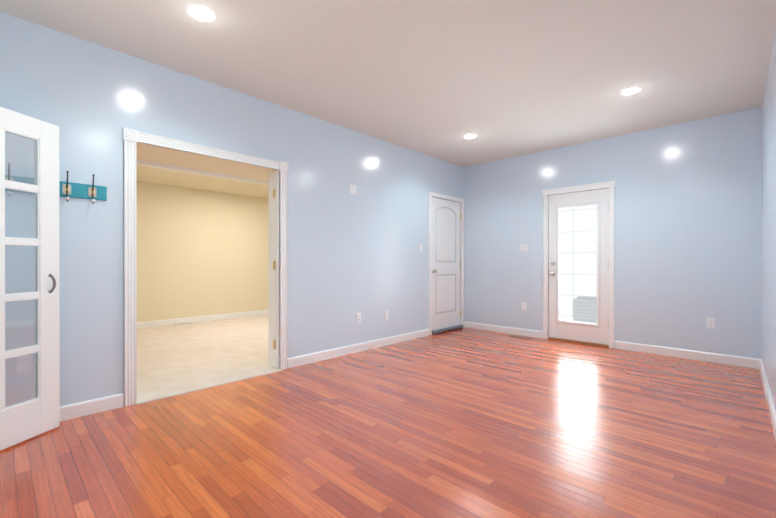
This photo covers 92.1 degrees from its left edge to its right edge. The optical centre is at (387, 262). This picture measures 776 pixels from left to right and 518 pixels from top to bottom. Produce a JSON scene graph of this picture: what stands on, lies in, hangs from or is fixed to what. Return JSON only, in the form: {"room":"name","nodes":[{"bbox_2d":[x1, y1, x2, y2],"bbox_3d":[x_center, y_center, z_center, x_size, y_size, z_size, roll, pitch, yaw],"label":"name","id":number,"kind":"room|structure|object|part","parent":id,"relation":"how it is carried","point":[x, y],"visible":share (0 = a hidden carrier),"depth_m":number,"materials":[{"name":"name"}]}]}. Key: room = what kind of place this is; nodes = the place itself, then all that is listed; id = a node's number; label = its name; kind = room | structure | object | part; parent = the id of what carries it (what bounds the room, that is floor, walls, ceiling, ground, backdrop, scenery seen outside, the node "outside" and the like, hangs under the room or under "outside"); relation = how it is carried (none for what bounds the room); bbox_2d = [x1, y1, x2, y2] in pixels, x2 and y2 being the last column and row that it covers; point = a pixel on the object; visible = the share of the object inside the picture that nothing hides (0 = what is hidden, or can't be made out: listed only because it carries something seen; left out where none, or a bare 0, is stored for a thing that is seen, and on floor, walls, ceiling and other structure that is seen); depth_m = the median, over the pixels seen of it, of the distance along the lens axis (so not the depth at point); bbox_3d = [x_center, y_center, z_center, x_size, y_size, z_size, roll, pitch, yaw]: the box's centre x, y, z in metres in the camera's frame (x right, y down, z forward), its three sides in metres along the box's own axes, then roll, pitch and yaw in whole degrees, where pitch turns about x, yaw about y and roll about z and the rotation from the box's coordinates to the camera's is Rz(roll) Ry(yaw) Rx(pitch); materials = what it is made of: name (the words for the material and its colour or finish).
{"room":"empty living room","nodes":[
{"label":"empty living room","id":0,"kind":"room"},
{"bbox_2d":[136,149,268,198],"bbox_3d":[-2.150,-1.177,5.544,3.490,0.428,6.800,0,0,44],"label":"ceiling","id":1,"kind":"structure","parent":0,"point":[149,174],"depth_m":5.65,"materials":[{"name":"beige paint"}]},
{"bbox_2d":[136,159,268,184],"bbox_3d":[-1.236,-0.942,4.670,0.040,0.040,6.800,0,0,44],"label":"trim","id":2,"kind":"structure","parent":1,"relation":"attached to","point":[184,169],"depth_m":3.88,"materials":[{"name":"white wood"}]},
{"bbox_2d":[137,181,268,321],"bbox_3d":[-0.891,-0.110,4.340,0.004,2.400,7.000,0,0,44],"label":"wall","id":3,"kind":"structure","parent":0,"point":[202,252],"depth_m":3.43,"materials":[{"name":"beige paint"}]},
{"bbox_2d":[137,309,268,328],"bbox_3d":[-3.405,1.025,6.748,0.016,0.100,6.800,0,0,44],"label":"baseboard","id":4,"kind":"structure","parent":3,"relation":"attached to","point":[147,324],"depth_m":6.74,"materials":[{"name":"white wood"}]},
{"bbox_2d":[0,12,463,405],"bbox_3d":[-0.862,-0.250,4.201,0.230,2.680,6.140,0,0,44],"label":"wall","id":5,"kind":"structure","parent":0,"point":[349,256],"depth_m":3.21,"materials":[{"name":"blue paint"}]},
{"bbox_2d":[0,107,59,450],"bbox_3d":[-2.265,0.094,2.046,0.518,1.978,0.741,0,0,44],"label":"french door","id":6,"kind":"structure","parent":5,"relation":"in","point":[38,413],"depth_m":2.33,"materials":[{"name":"white wood"}]},
{"bbox_2d":[5,163,106,203],"bbox_3d":[-2.344,-0.519,2.419,0.092,0.209,0.856,0,0,44],"label":"hook rail","id":7,"kind":"object","parent":5,"relation":"attached to","point":[69,190],"visible":0.5,"depth_m":2.63,"materials":[{"name":"teal paint"}]},
{"bbox_2d":[123,127,287,406],"bbox_3d":[-1.597,0.037,3.409,0.267,2.109,1.404,0,0,44],"label":"trim","id":8,"kind":"structure","parent":5,"relation":"attached to","point":[134,140],"depth_m":3.29,"materials":[{"name":"white wood"}]},
{"bbox_2d":[60,329,428,420],"bbox_3d":[-1.106,1.041,3.770,0.016,0.100,4.956,0,0,44],"label":"baseboard","id":9,"kind":"structure","parent":5,"relation":"attached to","point":[83,408],"depth_m":3.97,"materials":[{"name":"white wood"}]},
{"bbox_2d":[349,184,355,194],"bbox_3d":[-0.421,-0.875,4.488,0.008,0.115,0.115,0,0,44],"label":"switch plate","id":10,"kind":"object","parent":5,"relation":"attached to","point":[352,188],"visible":1,"depth_m":4.48,"materials":[{"name":"white plastic"}]},
{"bbox_2d":[356,313,360,322],"bbox_3d":[-0.356,0.680,4.558,0.009,0.116,0.072,0,0,44],"label":"electrical outlet","id":11,"kind":"object","parent":5,"relation":"attached to","point":[358,317],"visible":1,"depth_m":4.55,"materials":[{"name":"white plastic"}]},
{"bbox_2d":[432,197,460,330],"bbox_3d":[0.935,0.046,5.913,0.101,2.085,0.841,0,0,44],"label":"door","id":12,"kind":"structure","parent":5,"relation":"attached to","point":[446,262],"depth_m":5.91,"materials":[{"name":"white wood"}]},
{"bbox_2d":[429,191,463,334],"bbox_3d":[0.857,0.017,5.982,0.247,2.142,0.948,0,0,44],"label":"door frame","id":13,"kind":"structure","parent":5,"relation":"attached to","point":[442,196],"depth_m":6.01,"materials":[{"name":"white wood"}]},
{"bbox_2d":[0,327,775,517],"bbox_3d":[0.594,1.132,2.810,3.800,0.080,6.140,0,0,44],"label":"floor","id":14,"kind":"structure","parent":0,"point":[464,422],"depth_m":2.24,"materials":[{"name":"brown wood"}]},
{"bbox_2d":[432,324,462,334],"bbox_3d":[0.946,1.057,5.899,0.064,0.060,0.816,0,0,44],"label":"stopper","id":15,"kind":"object","parent":14,"relation":"on","point":[446,329],"visible":0.94,"depth_m":5.84,"materials":[{"name":"grey fabric"}]},
{"bbox_2d":[509,335,530,338],"bbox_3d":[1.919,1.085,5.438,0.320,0.008,0.110,0,0,44],"label":"floor vent","id":16,"kind":"object","parent":14,"relation":"in","point":[520,336],"visible":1,"depth_m":5.42,"materials":[{"name":"brown metal"}]},
{"bbox_2d":[0,0,775,166],"bbox_3d":[0.511,-1.638,2.885,4.030,0.100,6.140,0,0,44],"label":"ceiling","id":17,"kind":"structure","parent":0,"point":[500,79],"depth_m":2.90,"materials":[{"name":"white paint"}]},
{"bbox_2d":[187,5,214,21],"bbox_3d":[-1.190,-1.581,2.382,0.162,0.012,0.162,0,0,44],"label":"recessed light","id":18,"kind":"object","parent":17,"relation":"in","point":[200,13],"depth_m":2.37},
{"bbox_3d":[-1.190,-1.584,2.382,0.162,0.006,0.162,0,0,44],"label":"recessed ceiling light","id":19,"kind":"part","parent":18,"relation":"part of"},
{"bbox_2d":[621,87,640,94],"bbox_3d":[2.253,-1.583,3.465,0.162,0.012,0.162,0,0,44],"label":"recessed light","id":20,"kind":"object","parent":17,"relation":"in","point":[631,91],"depth_m":3.45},
{"bbox_3d":[2.253,-1.585,3.465,0.162,0.006,0.162,0,0,44],"label":"recessed ceiling light","id":21,"kind":"part","parent":20,"relation":"part of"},
{"bbox_2d":[464,107,761,358],"bbox_3d":[2.639,-0.251,5.024,3.910,2.680,0.110,0,0,44],"label":"wall","id":22,"kind":"structure","parent":0,"point":[688,228],"depth_m":4.43,"materials":[{"name":"blue paint"}]},
{"bbox_2d":[520,244,526,251],"bbox_3d":[2.007,-0.211,5.543,0.118,0.116,0.014,0,0,44],"label":"light switch","id":23,"kind":"object","parent":22,"relation":"attached to","point":[523,247],"visible":1,"depth_m":5.54,"materials":[{"name":"white plastic"}]},
{"bbox_2d":[522,302,526,309],"bbox_3d":[2.017,0.654,5.539,0.072,0.116,0.009,0,0,44],"label":"electrical outlet","id":24,"kind":"object","parent":22,"relation":"attached to","point":[524,305],"visible":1,"depth_m":5.53,"materials":[{"name":"white plastic"}]},
{"bbox_2d":[548,188,608,347],"bbox_3d":[2.563,0.067,5.050,0.782,2.045,0.138,0,0,44],"label":"patio door","id":25,"kind":"structure","parent":22,"relation":"in","point":[592,333],"depth_m":5.02,"materials":[{"name":"white wood"}]},
{"bbox_2d":[542,180,615,347],"bbox_3d":[2.574,0.030,5.067,0.925,2.118,0.134,0,0,44],"label":"door frame","id":26,"kind":"structure","parent":22,"relation":"attached to","point":[611,185],"depth_m":4.85,"materials":[{"name":"white wood"}]},
{"bbox_2d":[464,321,759,368],"bbox_3d":[2.543,1.039,5.030,3.513,0.100,0.016,0,0,44],"label":"baseboard","id":27,"kind":"structure","parent":22,"relation":"attached to","point":[704,356],"depth_m":4.38,"materials":[{"name":"white wood"}]},
{"bbox_2d":[706,317,714,328],"bbox_3d":[3.531,0.665,4.090,0.072,0.116,0.009,0,0,44],"label":"electrical outlet","id":28,"kind":"object","parent":22,"relation":"attached to","point":[710,322],"visible":1,"depth_m":4.09,"materials":[{"name":"white plastic"}]},
{"bbox_2d":[762,27,775,410],"bbox_3d":[1.793,-0.246,1.558,0.202,2.680,6.171,0,0,44],"label":"wall","id":29,"kind":"structure","parent":0,"point":[769,232],"depth_m":2.94,"materials":[{"name":"blue paint"}]},
{"bbox_2d":[759,359,775,439],"bbox_3d":[1.796,1.044,1.655,0.104,0.100,5.894,0,0,44],"label":"baseboard","id":30,"kind":"structure","parent":29,"relation":"attached to","point":[771,408],"depth_m":2.80,"materials":[{"name":"white wood"}]},
{"label":"outside","id":31,"kind":"structure","parent":0,"visible":0},
{"bbox_2d":[560,317,572,320],"bbox_3d":[3.506,1.148,5.996,3.200,0.080,2.490,0,0,44],"label":"ground","id":32,"kind":"structure","parent":31,"point":[567,319],"depth_m":7.22,"materials":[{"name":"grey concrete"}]},
{"bbox_2d":[572,296,596,323],"bbox_3d":[3.402,0.853,6.365,0.500,0.510,0.500,0,0,44],"label":"air conditioning unit","id":33,"kind":"object","parent":32,"relation":"on","point":[578,310],"depth_m":6.23,"materials":[{"name":"grey metal"}]},
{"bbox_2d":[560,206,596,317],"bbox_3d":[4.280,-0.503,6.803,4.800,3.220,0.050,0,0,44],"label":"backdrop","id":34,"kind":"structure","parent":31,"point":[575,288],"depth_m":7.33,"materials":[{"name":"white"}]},
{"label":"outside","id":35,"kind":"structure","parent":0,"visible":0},
{"bbox_2d":[136,314,281,404],"bbox_3d":[-2.052,1.123,5.453,3.762,0.092,6.800,0,0,44],"label":"floor","id":36,"kind":"structure","parent":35,"point":[172,360],"depth_m":4.32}
]}

